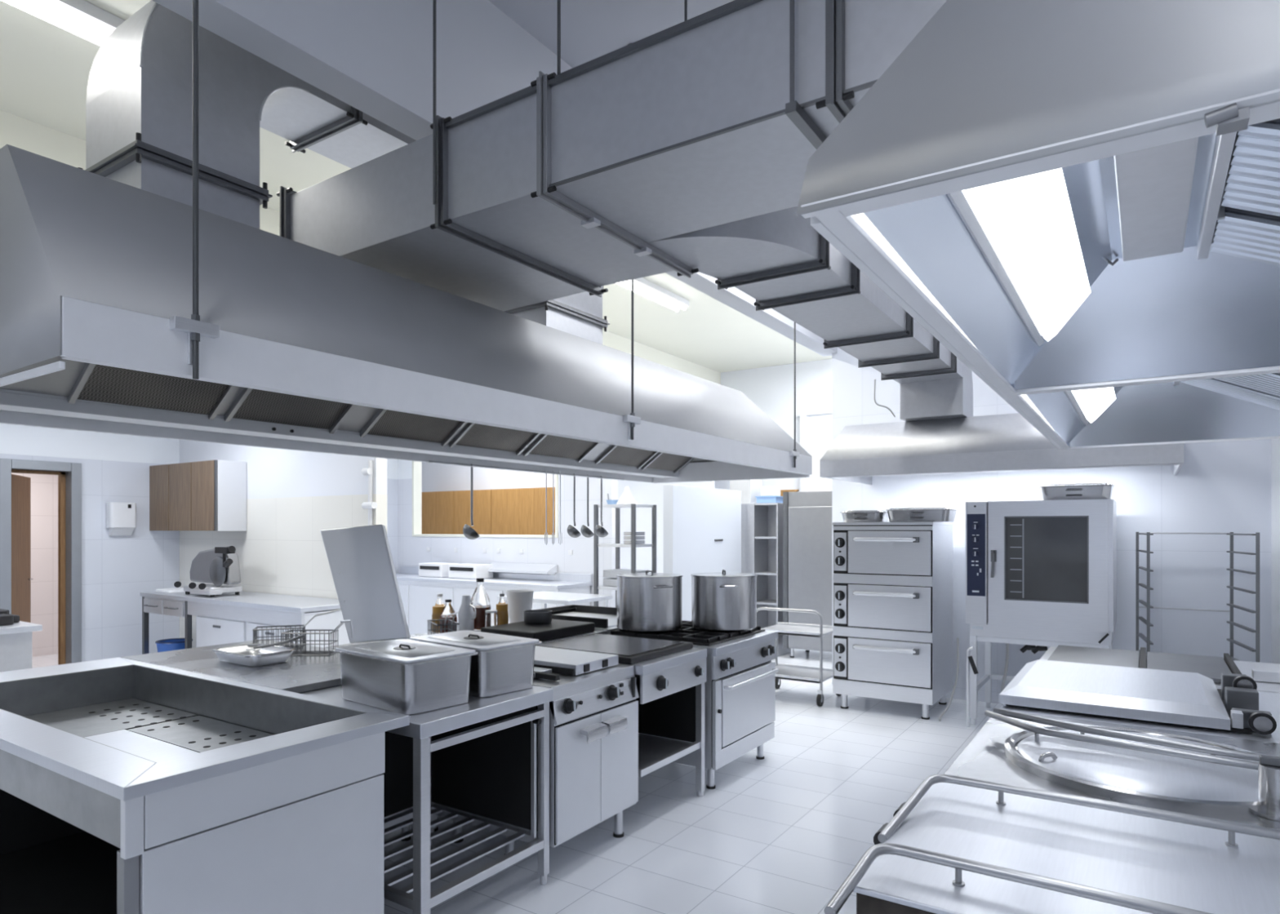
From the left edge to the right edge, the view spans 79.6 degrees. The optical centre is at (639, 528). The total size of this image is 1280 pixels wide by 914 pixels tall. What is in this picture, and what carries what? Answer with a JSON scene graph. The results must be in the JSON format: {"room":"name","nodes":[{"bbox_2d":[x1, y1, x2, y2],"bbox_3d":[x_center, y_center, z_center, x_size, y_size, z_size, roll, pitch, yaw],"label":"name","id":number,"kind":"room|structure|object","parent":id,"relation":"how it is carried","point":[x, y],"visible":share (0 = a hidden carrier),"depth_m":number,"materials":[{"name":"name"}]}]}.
{"room":"commercial kitchen","nodes":[
{"label":"commercial kitchen","id":0,"kind":"room"},
{"bbox_2d":[11,472,57,657],"bbox_3d":[-6.721,0.150,8.445,2.080,2.800,4.300,0,0,33],"label":"wall","id":1,"kind":"structure","parent":0,"point":[44,487],"depth_m":9.35,"materials":[{"name":"white paint"}]},
{"bbox_2d":[0,458,81,665],"bbox_3d":[-6.180,0.445,7.747,0.749,2.210,0.670,0,0,33],"label":"door","id":2,"kind":"structure","parent":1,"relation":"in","point":[15,579],"depth_m":7.77,"materials":[{"name":"brown wood"}]},
{"bbox_2d":[0,423,398,662],"bbox_3d":[-6.408,0.050,6.921,0.120,3.000,10.500,0,0,33],"label":"wall","id":3,"kind":"structure","parent":0,"point":[116,569],"depth_m":8.14,"materials":[{"name":"white tile"}]},
{"bbox_2d":[106,502,136,535],"bbox_3d":[-5.473,-0.095,8.107,0.133,0.350,0.250,0,0,33],"label":"soap dispenser","id":4,"kind":"object","parent":3,"relation":"attached to","point":[121,517],"visible":1,"depth_m":8.06,"materials":[{"name":"white plastic"}]},
{"bbox_2d":[179,440,386,648],"bbox_3d":[-3.726,0.100,7.764,3.430,2.900,0.120,0,0,33],"label":"wall","id":5,"kind":"structure","parent":0,"point":[292,495],"depth_m":7.50,"materials":[{"name":"beige tile"}]},
{"bbox_2d":[149,460,246,531],"bbox_3d":[-4.700,-0.325,8.140,1.370,0.710,0.315,0,0,33],"label":"upper cabinet","id":6,"kind":"object","parent":5,"relation":"attached to","point":[209,495],"visible":1,"depth_m":7.86,"materials":[{"name":"brown wood"}]},
{"bbox_2d":[361,460,377,525],"bbox_3d":[-2.386,-0.125,6.772,0.167,0.950,0.078,0,0,33],"label":"pipes","id":7,"kind":"object","parent":5,"relation":"attached to","point":[370,504],"visible":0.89,"depth_m":6.76,"materials":[{"name":"white plastic"}]},
{"bbox_2d":[0,0,831,373],"bbox_3d":[0.177,-2.500,4.555,6.480,0.100,14.000,0,0,33],"label":"ceiling","id":8,"kind":"structure","parent":0,"point":[46,67],"depth_m":4.40,"materials":[{"name":"paint"}]},
{"bbox_2d":[1,0,124,46],"bbox_3d":[-2.763,-2.398,3.439,0.180,0.103,1.500,0,0,33],"label":"fluorescent light","id":9,"kind":"object","parent":8,"relation":"attached to","point":[83,19],"visible":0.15,"depth_m":3.57,"materials":[{"name":"white plastic"}]},
{"bbox_2d":[192,0,198,379],"bbox_3d":[-1.222,-1.430,2.111,0.060,2.040,0.060,0,0,33],"label":"rod","id":10,"kind":"object","parent":8,"relation":"hanging from","point":[195,2],"visible":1,"depth_m":2.10,"materials":[{"name":"metal"}]},
{"bbox_2d":[0,144,812,483],"bbox_3d":[-0.639,-0.720,4.362,1.530,0.660,5.020,0,0,33],"label":"extractor hood","id":11,"kind":"object","parent":10,"relation":"hanging from","point":[302,347],"visible":1,"depth_m":2.87,"materials":[{"name":"silver metal"}]},
{"bbox_2d":[77,0,416,229],"bbox_3d":[-1.391,-1.750,3.748,0.518,1.400,2.174,0,0,33],"label":"duct","id":12,"kind":"object","parent":11,"relation":"on","point":[139,104],"visible":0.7,"depth_m":2.94,"materials":[{"name":"silver metal"}]},
{"bbox_2d":[462,463,479,539],"bbox_3d":[-1.093,-0.172,4.970,0.104,0.494,0.120,0,0,-28],"label":"ladle","id":13,"kind":"object","parent":11,"relation":"hanging from","point":[469,533],"visible":1,"depth_m":4.94,"materials":[{"name":"silver metal"}]},
{"bbox_2d":[462,524,479,539],"bbox_3d":[-1.093,0.025,4.970,0.104,0.101,0.120,0,0,-28],"label":"bowl","id":14,"kind":"object","parent":13,"relation":"on","point":[468,532],"depth_m":4.93,"materials":[{"name":"silver metal"}]},
{"bbox_2d":[503,291,609,344],"bbox_3d":[-0.712,-1.310,4.778,0.518,0.520,1.074,0,0,33],"label":"duct riser","id":15,"kind":"object","parent":11,"relation":"on","point":[580,314],"visible":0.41,"depth_m":4.81,"materials":[{"name":"silver metal"}]},
{"bbox_2d":[567,473,581,537],"bbox_3d":[-0.505,-0.172,5.863,0.104,0.494,0.120,0,0,-24],"label":"ladle","id":16,"kind":"object","parent":11,"relation":"hanging from","point":[572,531],"visible":1,"depth_m":5.86,"materials":[{"name":"silver metal"}]},
{"bbox_2d":[432,0,435,204],"bbox_3d":[-0.760,-1.825,2.843,0.060,1.250,0.060,0,0,33],"label":"rod","id":17,"kind":"object","parent":8,"relation":"hanging from","point":[433,1],"visible":1,"depth_m":2.84,"materials":[{"name":"metal"}]},
{"bbox_2d":[556,0,560,75],"bbox_3d":[-0.268,-1.975,2.536,0.060,0.950,0.060,0,0,33],"label":"rod","id":18,"kind":"object","parent":8,"relation":"hanging from","point":[558,2],"visible":1,"depth_m":2.53,"materials":[{"name":"metal"}]},
{"bbox_2d":[276,0,946,311],"bbox_3d":[0.177,-1.755,2.848,3.779,1.290,1.120,0,0,33],"label":"duct","id":19,"kind":"object","parent":8,"relation":"hanging from","point":[557,186],"visible":0.73,"depth_m":2.59,"materials":[{"name":"silver metal"}]},
{"bbox_2d":[647,205,973,421],"bbox_3d":[1.365,-1.175,4.655,0.654,0.618,4.076,0,0,33],"label":"duct","id":20,"kind":"object","parent":19,"relation":"attached to","point":[777,259],"visible":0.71,"depth_m":3.85,"materials":[{"name":"silver metal"}]},
{"bbox_2d":[627,43,633,439],"bbox_3d":[-0.038,-1.450,3.906,0.060,2.000,0.060,0,0,33],"label":"rod","id":21,"kind":"object","parent":8,"relation":"hanging from","point":[632,281],"visible":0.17,"depth_m":3.90,"materials":[{"name":"metal"}]},
{"bbox_2d":[616,277,688,311],"bbox_3d":[0.045,-2.398,7.697,0.180,0.103,1.500,0,0,33],"label":"fluorescent light","id":22,"kind":"object","parent":8,"relation":"attached to","point":[642,286],"visible":0.62,"depth_m":7.81,"materials":[{"name":"white plastic"}]},
{"bbox_2d":[398,459,617,607],"bbox_3d":[-1.895,0.100,10.186,3.820,2.900,0.120,0,0,33],"label":"wall","id":23,"kind":"structure","parent":0,"point":[412,550],"depth_m":9.66,"materials":[{"name":"white tile"}]},
{"bbox_2d":[412,461,558,537],"bbox_3d":[-2.105,-0.465,10.322,2.680,1.170,0.145,0,0,33],"label":"trim","id":24,"kind":"structure","parent":23,"relation":"attached to","point":[416,466],"depth_m":10.99,"materials":[{"name":"beige paint"}]},
{"bbox_2d":[488,562,557,575],"bbox_3d":[-1.535,0.520,9.751,1.100,0.140,0.190,0,0,33],"label":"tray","id":25,"kind":"object","parent":23,"relation":"attached to","point":[498,567],"visible":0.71,"depth_m":9.67,"materials":[{"name":"white metal"}]},
{"bbox_2d":[31,648,1002,913],"bbox_3d":[-2.703,1.600,6.454,13.380,0.100,14.000,0,0,33],"label":"floor","id":26,"kind":"structure","parent":0,"point":[781,833],"depth_m":3.96,"materials":[{"name":"white tile"}]},
{"bbox_2d":[0,621,42,672],"bbox_3d":[-4.741,1.100,5.163,1.200,0.900,0.800,0,0,33],"label":"countertop","id":27,"kind":"structure","parent":26,"relation":"on","point":[15,639],"depth_m":5.09,"materials":[{"name":"silver metal"}]},
{"bbox_2d":[0,657,409,913],"bbox_3d":[-2.016,1.110,2.983,2.250,0.880,0.920,0,0,33],"label":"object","id":28,"kind":"structure","parent":26,"relation":"on","point":[115,799],"depth_m":2.50,"materials":[{"name":"silver metal"}]},
{"bbox_2d":[84,729,198,763],"bbox_3d":[-1.755,0.836,2.688,1.150,0.012,0.395,0,0,33],"label":"flat tray","id":29,"kind":"object","parent":28,"relation":"on","point":[143,745],"depth_m":2.93,"materials":[{"name":"silver metal"}]},
{"bbox_2d":[24,698,274,752],"bbox_3d":[-1.936,0.836,2.986,1.780,0.004,0.695,0,0,33],"label":"tray","id":30,"kind":"object","parent":28,"relation":"on","point":[126,725],"depth_m":3.24,"materials":[{"name":"metal"}]},
{"bbox_2d":[139,591,350,654],"bbox_3d":[-3.742,1.100,7.268,2.750,0.900,0.686,0,0,33],"label":"counter","id":31,"kind":"object","parent":26,"relation":"on","point":[225,618],"visible":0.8,"depth_m":6.87,"materials":[{"name":"silver metal"}]},
{"bbox_2d":[155,638,192,652],"bbox_3d":[-4.746,1.253,7.825,0.330,0.220,0.330,0,0,33],"label":"bucket","id":32,"kind":"object","parent":31,"relation":"on","point":[174,644],"visible":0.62,"depth_m":7.70,"materials":[{"name":"plastic"}]},
{"bbox_2d":[173,546,242,596],"bbox_3d":[-4.185,0.407,7.482,0.874,0.483,0.395,0,0,33],"label":"meat slicer","id":33,"kind":"object","parent":31,"relation":"on","point":[218,566],"visible":1,"depth_m":7.39,"materials":[{"name":"silver metal"}]},
{"bbox_2d":[120,639,413,841],"bbox_3d":[-1.881,1.110,3.914,1.450,0.880,0.775,0,0,33],"label":"countertop","id":34,"kind":"structure","parent":26,"relation":"on","point":[300,674],"depth_m":3.70,"materials":[{"name":"silver metal"}]},
{"bbox_2d":[212,644,293,666],"bbox_3d":[-1.944,0.638,3.864,0.401,0.060,0.252,0,0,33],"label":"tray","id":35,"kind":"object","parent":34,"relation":"on","point":[237,655],"visible":0.97,"depth_m":3.80,"materials":[{"name":"silver metal"}]},
{"bbox_2d":[252,608,341,649],"bbox_3d":[-1.906,0.565,4.298,0.455,0.210,0.131,0,0,-18],"label":"basket","id":36,"kind":"object","parent":34,"relation":"on","point":[255,630],"visible":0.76,"depth_m":4.28,"materials":[{"name":"silver metal"}]},
{"bbox_2d":[280,622,344,655],"bbox_3d":[-1.657,0.565,4.095,0.455,0.210,0.131,0,0,-1],"label":"basket","id":37,"kind":"object","parent":34,"relation":"on","point":[324,652],"visible":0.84,"depth_m":4.07,"materials":[{"name":"silver metal"}]},
{"bbox_2d":[320,524,438,831],"bbox_3d":[-1.276,0.765,4.287,0.870,1.570,0.868,0,0,33],"label":"lid","id":38,"kind":"object","parent":26,"relation":"on","point":[361,563],"visible":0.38,"depth_m":4.10,"materials":[{"name":"silver metal"}]},
{"bbox_2d":[426,612,459,635],"bbox_3d":[-1.110,0.565,4.424,0.131,0.210,0.455,0,0,-28],"label":"basket","id":39,"kind":"object","parent":38,"relation":"on","point":[430,623],"visible":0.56,"depth_m":4.48,"materials":[{"name":"silver metal"}]},
{"bbox_2d":[302,685,553,913],"bbox_3d":[-0.926,1.125,3.273,0.830,0.850,0.735,0,0,33],"label":"steel table","id":40,"kind":"object","parent":26,"relation":"on","point":[489,757],"visible":0.65,"depth_m":3.33,"materials":[{"name":"silver metal"}]},
{"bbox_2d":[332,639,478,715],"bbox_3d":[-0.958,0.587,3.125,0.540,0.226,0.350,0,0,39],"label":"food container","id":41,"kind":"object","parent":40,"relation":"on","point":[406,677],"visible":0.99,"depth_m":2.98,"materials":[{"name":"silver metal"}]},
{"bbox_2d":[408,630,542,697],"bbox_3d":[-0.740,0.587,3.419,0.540,0.226,0.350,0,0,39],"label":"food container","id":42,"kind":"object","parent":40,"relation":"on","point":[503,664],"visible":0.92,"depth_m":3.26,"materials":[{"name":"silver metal"}]},
{"bbox_2d":[395,566,592,635],"bbox_3d":[-2.191,1.050,9.893,3.450,1.000,0.665,0,0,33],"label":"countertop","id":43,"kind":"structure","parent":26,"relation":"on","point":[419,597],"depth_m":9.65,"materials":[{"name":"silver metal"}]},
{"bbox_2d":[418,562,459,577],"bbox_3d":[-2.708,0.559,10.334,0.450,0.179,0.328,0,0,33],"label":"appliance","id":44,"kind":"object","parent":43,"relation":"on","point":[440,570],"visible":0.88,"depth_m":10.18,"materials":[{"name":"white plastic"}]},
{"bbox_2d":[448,563,493,579],"bbox_3d":[-2.207,0.559,10.004,0.500,0.179,0.328,0,0,33],"label":"appliance","id":45,"kind":"object","parent":43,"relation":"on","point":[463,571],"visible":0.98,"depth_m":9.87,"materials":[{"name":"white plastic"}]},
{"bbox_2d":[423,618,607,643],"bbox_3d":[-0.803,1.083,4.986,0.890,0.935,0.780,0,0,33],"label":"cooktop","id":46,"kind":"object","parent":26,"relation":"on","point":[557,629],"visible":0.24,"depth_m":4.75,"materials":[{"name":"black metal"}]},
{"bbox_2d":[431,593,444,633],"bbox_3d":[-1.290,0.549,4.947,0.100,0.250,0.100,0,0,33],"label":"bottle","id":47,"kind":"object","parent":46,"relation":"on","point":[439,606],"visible":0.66,"depth_m":4.91,"materials":[{"name":"brown glass"}]},
{"bbox_2d":[439,599,457,633],"bbox_3d":[-1.217,0.564,4.875,0.110,0.220,0.110,0,0,33],"label":"bottle","id":48,"kind":"object","parent":46,"relation":"on","point":[448,609],"visible":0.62,"depth_m":4.84,"materials":[{"name":"clear glass"}]},
{"bbox_2d":[457,595,475,631],"bbox_3d":[-1.088,0.548,4.819,0.100,0.250,0.121,0,0,-22],"label":"bottle","id":49,"kind":"object","parent":46,"relation":"on","point":[466,615],"visible":0.92,"depth_m":4.79,"materials":[{"name":"grey plastic"}]},
{"bbox_2d":[471,577,490,630],"bbox_3d":[-1.063,0.504,5.109,0.140,0.340,0.140,0,0,33],"label":"bottle","id":50,"kind":"object","parent":46,"relation":"on","point":[480,600],"visible":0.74,"depth_m":5.05,"materials":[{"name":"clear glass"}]},
{"bbox_2d":[496,593,508,625],"bbox_3d":[-0.913,0.554,5.082,0.084,0.240,0.084,0,0,33],"label":"bottle","id":51,"kind":"object","parent":46,"relation":"on","point":[501,607],"visible":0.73,"depth_m":5.05,"materials":[{"name":"brown glass"}]},
{"bbox_2d":[506,590,533,623],"bbox_3d":[-0.831,0.554,5.316,0.190,0.240,0.190,0,0,33],"label":"plastic tub","id":52,"kind":"object","parent":46,"relation":"on","point":[518,602],"visible":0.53,"depth_m":5.24,"materials":[{"name":"white plastic"}]},
{"bbox_2d":[523,607,576,624],"bbox_3d":[-0.592,0.563,5.008,0.331,0.102,0.184,0,0,-15],"label":"saucepan","id":53,"kind":"object","parent":46,"relation":"on","point":[531,616],"visible":1,"depth_m":4.92,"materials":[{"name":"black metal"}]},
{"bbox_2d":[434,645,639,854],"bbox_3d":[-0.498,1.097,3.832,0.850,0.905,0.650,0,0,33],"label":"stove","id":54,"kind":"object","parent":26,"relation":"on","point":[593,709],"visible":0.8,"depth_m":3.61,"materials":[{"name":"silver metal"}]},
{"bbox_2d":[497,591,612,608],"bbox_3d":[-0.843,1.110,7.623,0.900,0.880,0.700,0,0,33],"label":"worktable","id":55,"kind":"object","parent":26,"relation":"on","point":[544,597],"visible":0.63,"depth_m":7.47,"materials":[{"name":"silver metal"}]},
{"bbox_2d":[537,604,619,634],"bbox_3d":[-0.373,1.080,5.637,0.890,0.940,0.740,0,0,33],"label":"griddle","id":56,"kind":"object","parent":26,"relation":"on","point":[603,618],"visible":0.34,"depth_m":5.80,"materials":[{"name":"silver metal"}]},
{"bbox_2d":[535,633,706,796],"bbox_3d":[-0.125,1.105,4.389,0.858,0.890,0.690,0,0,33],"label":"stove","id":57,"kind":"object","parent":26,"relation":"on","point":[671,676],"visible":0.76,"depth_m":4.39,"materials":[{"name":"silver metal"}]},
{"bbox_2d":[638,733,700,777],"bbox_3d":[-0.134,1.252,4.401,0.770,0.035,0.660,0,0,33],"label":"shelf","id":58,"kind":"object","parent":57,"relation":"attached to","point":[655,753],"depth_m":4.37,"materials":[{"name":"silver metal"}]},
{"bbox_2d":[593,503,656,608],"bbox_3d":[-0.158,0.650,8.226,0.516,1.800,0.436,0,0,33],"label":"shelf rack","id":59,"kind":"object","parent":26,"relation":"on","point":[633,506],"visible":0.57,"depth_m":8.18,"materials":[{"name":"silver metal"}]},
{"bbox_2d":[607,620,778,789],"bbox_3d":[0.352,1.108,5.074,0.901,0.884,0.900,0,0,33],"label":"oven range","id":60,"kind":"object","parent":26,"relation":"on","point":[740,685],"visible":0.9,"depth_m":4.75,"materials":[{"name":"silver metal"}]},
{"bbox_2d":[615,570,683,633],"bbox_3d":[0.062,0.471,5.062,0.442,0.386,0.444,0,0,20],"label":"stock pot","id":61,"kind":"object","parent":60,"relation":"on","point":[651,602],"visible":1,"depth_m":4.88,"materials":[{"name":"silver metal"}]},
{"bbox_2d":[690,569,757,631],"bbox_3d":[0.560,0.471,5.117,0.442,0.386,0.442,0,0,45],"label":"stock pot","id":62,"kind":"object","parent":60,"relation":"on","point":[722,602],"visible":1,"depth_m":4.93,"materials":[{"name":"silver metal"}]},
{"bbox_2d":[741,502,790,657],"bbox_3d":[1.500,0.623,9.612,0.680,1.855,0.500,0,0,33],"label":"storage cabinet","id":63,"kind":"object","parent":26,"relation":"on","point":[762,523],"visible":0.33,"depth_m":9.48,"materials":[{"name":"silver metal"}]},
{"bbox_2d":[729,480,761,503],"bbox_3d":[1.338,-0.456,9.695,0.280,0.308,0.340,0,0,33],"label":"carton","id":64,"kind":"object","parent":63,"relation":"on","point":[749,489],"visible":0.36,"depth_m":9.54,"materials":[{"name":"white cardboard"}]},
{"bbox_2d":[756,607,841,706],"bbox_3d":[1.447,1.134,7.053,0.654,0.831,0.598,0,0,33],"label":"trolley","id":65,"kind":"object","parent":26,"relation":"on","point":[786,672],"visible":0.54,"depth_m":6.94,"materials":[{"name":"silver metal"}]},
{"bbox_2d":[760,622,832,637],"bbox_3d":[1.447,0.930,7.053,0.610,0.040,0.530,0,0,33],"label":"shelf","id":66,"kind":"object","parent":65,"relation":"attached to","point":[784,628],"depth_m":7.03,"materials":[{"name":"silver metal"}]},
{"bbox_2d":[774,663,833,684],"bbox_3d":[1.447,1.330,7.053,0.610,0.040,0.530,0,0,33],"label":"shelf","id":67,"kind":"object","parent":65,"relation":"attached to","point":[786,672],"depth_m":7.01,"materials":[{"name":"silver metal"}]},
{"bbox_2d":[782,490,831,657],"bbox_3d":[2.249,0.560,9.196,0.870,1.980,0.770,0,0,33],"label":"fridge","id":68,"kind":"object","parent":26,"relation":"on","point":[806,515],"visible":0.47,"depth_m":8.98,"materials":[{"name":"metal"}]},
{"bbox_2d":[832,521,953,719],"bbox_3d":[2.198,0.750,6.675,0.830,1.600,0.836,0,0,33],"label":"oven","id":69,"kind":"object","parent":26,"relation":"on","point":[892,628],"visible":1,"depth_m":6.36,"materials":[{"name":"silver metal"}]},
{"bbox_2d":[840,510,888,522],"bbox_3d":[1.948,-0.101,6.642,0.380,0.100,0.345,0,0,33],"label":"tin","id":70,"kind":"object","parent":69,"relation":"on","point":[857,516],"visible":0.96,"depth_m":6.52,"materials":[{"name":"silver metal"}]},
{"bbox_2d":[885,507,957,522],"bbox_3d":[2.335,-0.108,6.375,0.520,0.115,0.385,0,0,33],"label":"tin","id":71,"kind":"object","parent":69,"relation":"on","point":[900,514],"visible":1,"depth_m":6.24,"materials":[{"name":"silver metal"}]},
{"bbox_2d":[966,646,977,727],"bbox_3d":[2.577,1.232,5.956,0.088,0.626,0.042,0,0,33],"label":"pipe","id":72,"kind":"object","parent":26,"relation":"on","point":[969,659],"visible":1,"depth_m":5.97,"materials":[{"name":"silver metal"}]},
{"bbox_2d":[1000,643,1048,705],"bbox_3d":[3.046,1.193,6.200,0.161,0.688,0.562,0,0,-9],"label":"hose","id":73,"kind":"object","parent":26,"relation":"on","point":[1034,649],"visible":0.66,"depth_m":6.28,"materials":[{"name":"black plastic"}]},
{"bbox_2d":[969,635,1112,724],"bbox_3d":[3.194,1.198,6.105,0.938,0.703,0.718,0,0,33],"label":"stand","id":74,"kind":"object","parent":26,"relation":"on","point":[986,680],"visible":0.49,"depth_m":6.05,"materials":[{"name":"silver metal"}]},
{"bbox_2d":[965,498,1116,645],"bbox_3d":[3.177,0.318,6.080,0.990,1.055,0.851,0,0,33],"label":"oven","id":75,"kind":"object","parent":74,"relation":"on","point":[1036,570],"visible":1,"depth_m":5.76,"materials":[{"name":"silver metal"}]},
{"bbox_2d":[1037,483,1115,500],"bbox_3d":[3.317,-0.272,5.847,0.500,0.120,0.385,0,0,33],"label":"tin","id":76,"kind":"object","parent":75,"relation":"on","point":[1080,491],"visible":0.96,"depth_m":5.71,"materials":[{"name":"silver metal"}]},
{"bbox_2d":[853,782,1279,913],"bbox_3d":[1.099,1.108,1.434,1.263,0.884,0.765,0,0,33],"label":"kitchen counter","id":77,"kind":"object","parent":26,"relation":"on","point":[1188,866],"visible":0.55,"depth_m":1.54,"materials":[{"name":"silver metal"}]},
{"bbox_2d":[823,843,1213,913],"bbox_3d":[0.867,0.646,1.115,1.140,0.052,0.277,0,0,33],"label":"handrail","id":78,"kind":"object","parent":77,"relation":"on","point":[843,893],"visible":1,"depth_m":1.37,"materials":[{"name":"metal"}]},
{"bbox_2d":[877,773,1279,848],"bbox_3d":[1.105,0.650,1.499,1.165,0.061,0.382,0,0,33],"label":"handrail","id":79,"kind":"object","parent":77,"relation":"attached to","point":[1232,828],"visible":1,"depth_m":1.74,"materials":[{"name":"metal"}]},
{"bbox_2d":[943,712,1279,829],"bbox_3d":[1.588,1.048,2.145,1.230,1.004,0.950,0,0,33],"label":"kettle","id":80,"kind":"object","parent":26,"relation":"on","point":[1001,752],"visible":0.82,"depth_m":2.07,"materials":[{"name":"silver metal"}]},
{"bbox_2d":[984,710,1257,769],"bbox_3d":[1.519,0.641,2.117,0.137,0.062,1.162,0,0,-44],"label":"handrail","id":81,"kind":"object","parent":80,"relation":"on","point":[1037,731],"visible":0.87,"depth_m":2.19,"materials":[{"name":"metal"}]},
{"bbox_2d":[992,707,1279,761],"bbox_3d":[1.586,0.641,2.189,1.135,0.062,0.080,0,0,45],"label":"handrail","id":82,"kind":"object","parent":80,"relation":"on","point":[1214,751],"visible":0.78,"depth_m":2.26,"materials":[{"name":"metal"}]},
{"bbox_2d":[999,659,1279,743],"bbox_3d":[2.134,1.020,2.977,1.235,1.059,0.980,0,0,33],"label":"pan","id":83,"kind":"object","parent":26,"relation":"on","point":[1155,699],"visible":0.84,"depth_m":2.85,"materials":[{"name":"silver metal"}]},
{"bbox_2d":[1040,644,1279,693],"bbox_3d":[2.662,1.095,3.773,1.230,0.910,0.870,0,0,33],"label":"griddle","id":84,"kind":"object","parent":26,"relation":"on","point":[1266,676],"visible":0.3,"depth_m":3.85,"materials":[{"name":"silver metal"}]},
{"bbox_2d":[1135,532,1259,662],"bbox_3d":[4.041,0.790,5.612,0.717,1.520,0.659,0,0,33],"label":"rack","id":85,"kind":"object","parent":26,"relation":"on","point":[1148,606],"visible":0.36,"depth_m":5.57,"materials":[{"name":"silver metal"}]},
{"bbox_2d":[422,462,714,573],"bbox_3d":[-1.993,-0.250,13.053,7.300,3.600,0.080,0,0,33],"label":"wall","id":86,"kind":"structure","parent":0,"point":[435,477],"depth_m":11.90,"materials":[{"name":"white paint"}]},
{"bbox_2d":[0,109,720,384],"bbox_3d":[-2.570,-1.875,6.366,0.100,1.150,13.800,0,0,33],"label":"trim","id":87,"kind":"structure","parent":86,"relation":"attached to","point":[17,131],"depth_m":4.81,"materials":[{"name":"beige paint"}]},
{"bbox_2d":[422,491,453,534],"bbox_3d":[-3.536,-0.225,13.802,0.892,0.850,0.350,0,0,33],"label":"upper cabinet","id":88,"kind":"object","parent":86,"relation":"attached to","point":[437,507],"visible":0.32,"depth_m":13.62,"materials":[{"name":"orange wood"}]},
{"bbox_2d":[453,489,491,534],"bbox_3d":[-2.785,-0.225,13.306,0.892,0.850,0.350,0,0,33],"label":"upper cabinet","id":89,"kind":"object","parent":86,"relation":"attached to","point":[482,499],"visible":0.52,"depth_m":13.12,"materials":[{"name":"orange wood"}]},
{"bbox_2d":[491,487,555,534],"bbox_3d":[-1.616,-0.225,12.535,1.892,0.850,0.350,0,0,33],"label":"upper cabinet","id":90,"kind":"object","parent":86,"relation":"attached to","point":[522,511],"visible":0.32,"depth_m":12.52,"materials":[{"name":"orange wood"}]},
{"bbox_2d":[663,484,741,621],"bbox_3d":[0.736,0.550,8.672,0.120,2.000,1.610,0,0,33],"label":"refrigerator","id":91,"kind":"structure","parent":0,"point":[694,517],"depth_m":8.42,"materials":[{"name":"white metal"}]},
{"bbox_2d":[714,359,831,492],"bbox_3d":[1.098,-0.450,12.273,6.720,4.000,0.100,0,0,33],"label":"wall","id":92,"kind":"structure","parent":0,"point":[771,388],"depth_m":11.49,"materials":[{"name":"white paint"}]},
{"bbox_2d":[796,408,831,491],"bbox_3d":[3.041,-0.080,10.878,1.700,3.260,0.090,0,0,33],"label":"trim","id":93,"kind":"structure","parent":92,"relation":"attached to","point":[803,415],"depth_m":11.24,"materials":[{"name":"paint"}]},
{"bbox_2d":[807,413,831,491],"bbox_3d":[3.073,-0.050,10.881,1.450,3.200,0.050,0,0,33],"label":"door","id":94,"kind":"structure","parent":92,"relation":"in","point":[819,426],"depth_m":11.17,"materials":[{"name":"white paint"}]},
{"bbox_2d":[831,346,1271,704],"bbox_3d":[3.389,-0.450,6.701,3.480,4.000,0.120,0,0,33],"label":"wall","id":95,"kind":"structure","parent":0,"point":[1219,486],"depth_m":6.16,"materials":[{"name":"white tile"}]},
{"bbox_2d":[152,0,836,356],"bbox_3d":[-0.967,-2.090,3.321,0.170,0.720,10.480,0,0,33],"label":"trim","id":96,"kind":"structure","parent":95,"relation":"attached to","point":[375,57],"depth_m":3.18,"materials":[{"name":"paint"}]},
{"bbox_2d":[819,413,1183,484],"bbox_3d":[2.851,-0.642,6.158,2.420,0.455,1.380,0,0,33],"label":"extractor hood","id":97,"kind":"object","parent":95,"relation":"attached to","point":[1004,442],"visible":0.85,"depth_m":5.77,"materials":[{"name":"silver metal"}]},
{"bbox_2d":[1271,438,1279,663],"bbox_3d":[1.932,-0.450,1.421,0.100,4.000,10.500,0,0,33],"label":"wall","id":98,"kind":"structure","parent":0,"point":[1275,443],"depth_m":5.56,"materials":[{"name":"white paint"}]},
{"bbox_2d":[795,0,1279,449],"bbox_3d":[1.707,-0.738,2.239,1.165,0.665,3.703,0,0,33],"label":"extractor hood","id":99,"kind":"object","parent":98,"relation":"attached to","point":[1078,201],"visible":1,"depth_m":1.37,"materials":[{"name":"silver metal"}]},
{"bbox_2d":[851,213,974,346],"bbox_3d":[0.699,-0.437,1.683,0.022,0.022,1.480,0,0,33],"label":"lamp","id":100,"kind":"object","parent":99,"relation":"attached to","point":[873,237],"depth_m":1.32,"materials":[{"name":"white"}]},
{"bbox_2d":[946,168,1090,346],"bbox_3d":[0.834,-0.574,1.612,0.136,0.125,1.270,0,0,33],"label":"lamp","id":101,"kind":"object","parent":99,"relation":"on","point":[1022,234],"depth_m":1.53,"materials":[{"name":"white glass"}]},
{"bbox_2d":[1021,394,1054,431],"bbox_3d":[1.712,-0.437,3.219,0.022,0.022,1.820,0,0,33],"label":"lamp","id":102,"kind":"object","parent":99,"relation":"attached to","point":[1031,405],"depth_m":2.89,"materials":[{"name":"white"}]},
{"bbox_2d":[1064,386,1115,426],"bbox_3d":[1.811,-0.574,3.094,0.136,0.125,1.740,0,0,33],"label":"lamp","id":103,"kind":"object","parent":99,"relation":"on","point":[1085,406],"depth_m":3.42,"materials":[{"name":"white glass"}]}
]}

